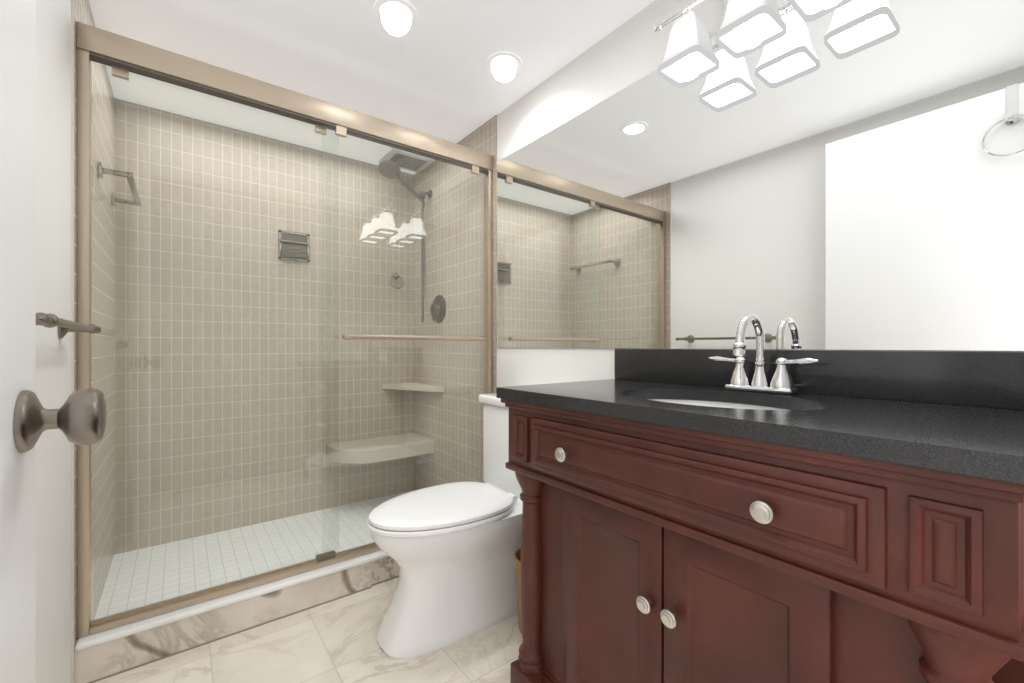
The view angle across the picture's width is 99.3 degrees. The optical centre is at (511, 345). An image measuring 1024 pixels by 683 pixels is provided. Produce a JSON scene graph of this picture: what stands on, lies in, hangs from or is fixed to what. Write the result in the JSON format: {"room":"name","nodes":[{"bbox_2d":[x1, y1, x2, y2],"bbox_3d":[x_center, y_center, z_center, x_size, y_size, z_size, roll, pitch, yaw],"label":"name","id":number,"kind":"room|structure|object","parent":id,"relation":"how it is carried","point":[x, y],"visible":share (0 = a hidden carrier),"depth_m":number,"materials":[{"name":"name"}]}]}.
{"room":"bathroom","nodes":[
{"label":"bathroom","id":0,"kind":"room"},
{"bbox_2d":[36,0,70,682],"bbox_3d":[-1.028,-0.080,0.855,0.100,2.160,3.107,0,0,-37],"label":"wall","id":1,"kind":"structure","parent":0,"point":[53,349],"depth_m":1.08,"materials":[{"name":"white paint"}]},
{"bbox_2d":[0,0,106,682],"bbox_3d":[-0.370,-0.033,0.224,0.168,2.041,0.818,0,0,-37],"label":"door","id":2,"kind":"structure","parent":1,"relation":"in","point":[78,417],"depth_m":0.50,"materials":[{"name":"white paint"}]},
{"bbox_2d":[36,312,100,337],"bbox_3d":[-1.002,-0.045,0.964,0.075,0.052,0.648,0,0,-37],"label":"towel rail","id":3,"kind":"object","parent":1,"relation":"attached to","point":[49,320],"visible":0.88,"depth_m":0.90,"materials":[{"name":"silver metal"}]},
{"bbox_2d":[71,0,113,682],"bbox_3d":[-1.568,-0.080,1.648,0.006,2.160,0.979,0,0,-37],"label":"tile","id":4,"kind":"structure","parent":1,"relation":"attached to","point":[81,11],"depth_m":1.64,"materials":[{"name":"beige tile"}]},
{"bbox_2d":[97,161,140,205],"bbox_3d":[-1.641,-0.660,1.830,0.100,0.048,0.468,0,0,-37],"label":"towel bar","id":5,"kind":"object","parent":4,"relation":"attached to","point":[133,191],"depth_m":1.75,"materials":[{"name":"silver metal"}]},
{"bbox_2d":[75,550,398,682],"bbox_3d":[-0.708,0.936,1.767,1.506,0.128,0.124,0,0,-37],"label":"sill","id":6,"kind":"structure","parent":1,"relation":"attached to","point":[99,656],"depth_m":1.48,"materials":[{"name":"stone"}]},
{"bbox_2d":[77,21,492,638],"bbox_3d":[-0.694,-0.045,1.750,1.506,1.834,0.133,0,0,-37],"label":"shower door","id":7,"kind":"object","parent":1,"relation":"attached to","point":[121,57],"visible":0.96,"depth_m":1.55,"materials":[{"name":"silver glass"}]},
{"bbox_2d":[94,577,522,682],"bbox_3d":[-0.386,1.050,1.346,1.718,0.100,3.107,0,0,-37],"label":"floor","id":8,"kind":"structure","parent":0,"point":[335,641],"depth_m":1.40,"materials":[{"name":"tile"}]},
{"bbox_2d":[94,490,414,619],"bbox_3d":[-1.006,0.990,2.158,1.518,0.020,0.863,0,0,-37],"label":"shower pan","id":9,"kind":"object","parent":8,"relation":"on","point":[250,531],"depth_m":2.03,"materials":[{"name":"tile"}]},
{"bbox_2d":[367,393,522,658],"bbox_3d":[-0.155,0.608,1.644,0.774,0.785,0.456,0,0,-37],"label":"toilet","id":10,"kind":"object","parent":8,"relation":"on","point":[449,549],"visible":0.56,"depth_m":1.48,"materials":[{"name":"white ceramic"}]},
{"bbox_2d":[514,548,521,633],"bbox_3d":[0.085,0.869,1.535,0.154,0.262,0.154,0,0,-37],"label":"basket","id":11,"kind":"object","parent":8,"relation":"on","point":[517,554],"visible":0.23,"depth_m":1.51,"materials":[{"name":"wicker"}]},
{"bbox_2d":[496,313,1023,682],"bbox_3d":[0.466,0.459,1.013,0.562,1.082,1.000,0,0,-37],"label":"bathroom vanity","id":12,"kind":"object","parent":8,"relation":"on","point":[739,513],"visible":1,"depth_m":0.78,"materials":[{"name":"brown wood"}]},
{"bbox_2d":[89,0,654,174],"bbox_3d":[-0.386,-1.210,1.346,1.718,0.100,3.107,0,0,-37],"label":"ceiling","id":13,"kind":"structure","parent":0,"point":[428,72],"depth_m":1.71,"materials":[{"name":"white paint"}]},
{"bbox_2d":[374,0,417,28],"bbox_3d":[-0.404,-1.157,1.516,0.148,0.007,0.148,0,0,-37],"label":"recessed light","id":14,"kind":"object","parent":13,"relation":"in","point":[399,14],"visible":1,"depth_m":1.51,"materials":[{"name":"white paint"}]},
{"bbox_2d":[378,148,434,172],"bbox_3d":[-0.657,-1.152,2.720,0.280,0.016,0.240,0,0,-37],"label":"ceiling vent","id":15,"kind":"object","parent":13,"relation":"in","point":[407,163],"depth_m":2.69,"materials":[{"name":"white plastic"}]},
{"bbox_2d":[486,51,521,74],"bbox_3d":[-0.033,-1.157,1.788,0.148,0.007,0.148,0,0,-37],"label":"recessed light","id":16,"kind":"object","parent":13,"relation":"in","point":[504,63],"visible":1,"depth_m":1.78,"materials":[{"name":"white paint"}]},
{"bbox_2d":[497,0,1023,386],"bbox_3d":[0.257,-0.080,1.837,0.100,2.160,3.107,0,0,-37],"label":"wall","id":17,"kind":"structure","parent":0,"point":[630,51],"depth_m":1.73,"materials":[{"name":"white paint"}]},
{"bbox_2d":[414,115,496,489],"bbox_3d":[-0.371,-0.080,2.571,0.006,2.160,0.966,0,0,-37],"label":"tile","id":18,"kind":"structure","parent":17,"relation":"attached to","point":[482,138],"depth_m":2.52,"materials":[{"name":"beige tile"}]},
{"bbox_2d":[379,160,431,321],"bbox_3d":[-0.635,-0.619,2.643,0.326,0.954,0.178,0,0,-37],"label":"shower","id":19,"kind":"object","parent":18,"relation":"attached to","point":[386,166],"depth_m":2.64,"materials":[{"name":"silver metal"}]},
{"bbox_2d":[382,382,443,391],"bbox_3d":[-0.627,0.265,2.720,0.220,0.030,0.420,0,0,-37],"label":"corner shelf","id":20,"kind":"object","parent":18,"relation":"attached to","point":[419,387],"depth_m":2.73,"materials":[{"name":"beige stone"}]},
{"bbox_2d":[430,295,445,322],"bbox_3d":[-0.473,-0.225,2.641,0.071,0.170,0.170,0,0,-37],"label":"shower valve","id":21,"kind":"object","parent":18,"relation":"attached to","point":[440,307],"depth_m":2.62,"materials":[{"name":"silver metal"}]},
{"bbox_2d":[654,0,853,87],"bbox_3d":[0.626,-0.929,1.121,0.184,0.291,0.566,0,0,-37],"label":"sconce","id":22,"kind":"object","parent":17,"relation":"attached to","point":[747,27],"visible":1,"depth_m":1.17,"materials":[{"name":"white glass"}]},
{"bbox_2d":[497,0,1023,350],"bbox_3d":[0.508,-0.455,1.422,0.004,0.930,1.922,0,0,-37],"label":"mirror","id":23,"kind":"object","parent":17,"relation":"attached to","point":[849,176],"visible":0.89,"depth_m":1.12,"materials":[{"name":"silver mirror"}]},
{"bbox_3d":[-1.299,-0.080,2.540,1.518,2.160,0.100,0,0,-37],"label":"wall","id":24,"kind":"structure","parent":0,"visible":0},
{"bbox_2d":[114,98,413,554],"bbox_3d":[-1.267,-0.090,2.498,1.518,2.140,0.006,0,0,-37],"label":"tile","id":25,"kind":"structure","parent":24,"relation":"attached to","point":[246,316],"depth_m":2.36,"materials":[{"name":"beige tile"}]},
{"bbox_2d":[278,230,309,261],"bbox_3d":[-1.245,-0.570,2.492,0.164,0.164,0.030,0,0,-37],"label":"soap dish","id":26,"kind":"object","parent":25,"relation":"attached to","point":[293,243],"depth_m":2.49,"materials":[{"name":"silver metal"}]},
{"bbox_2d":[326,433,433,463],"bbox_3d":[-0.800,0.630,2.663,0.564,0.080,0.300,0,0,-37],"label":"shower seat","id":27,"kind":"object","parent":25,"relation":"attached to","point":[396,444],"depth_m":2.57,"materials":[{"name":"beige stone"}]},
{"bbox_2d":[390,273,403,288],"bbox_3d":[-0.759,-0.424,2.853,0.092,0.110,0.046,0,0,-37],"label":"towel ring","id":28,"kind":"object","parent":25,"relation":"attached to","point":[396,277],"depth_m":2.85,"materials":[{"name":"silver metal"}]}
]}

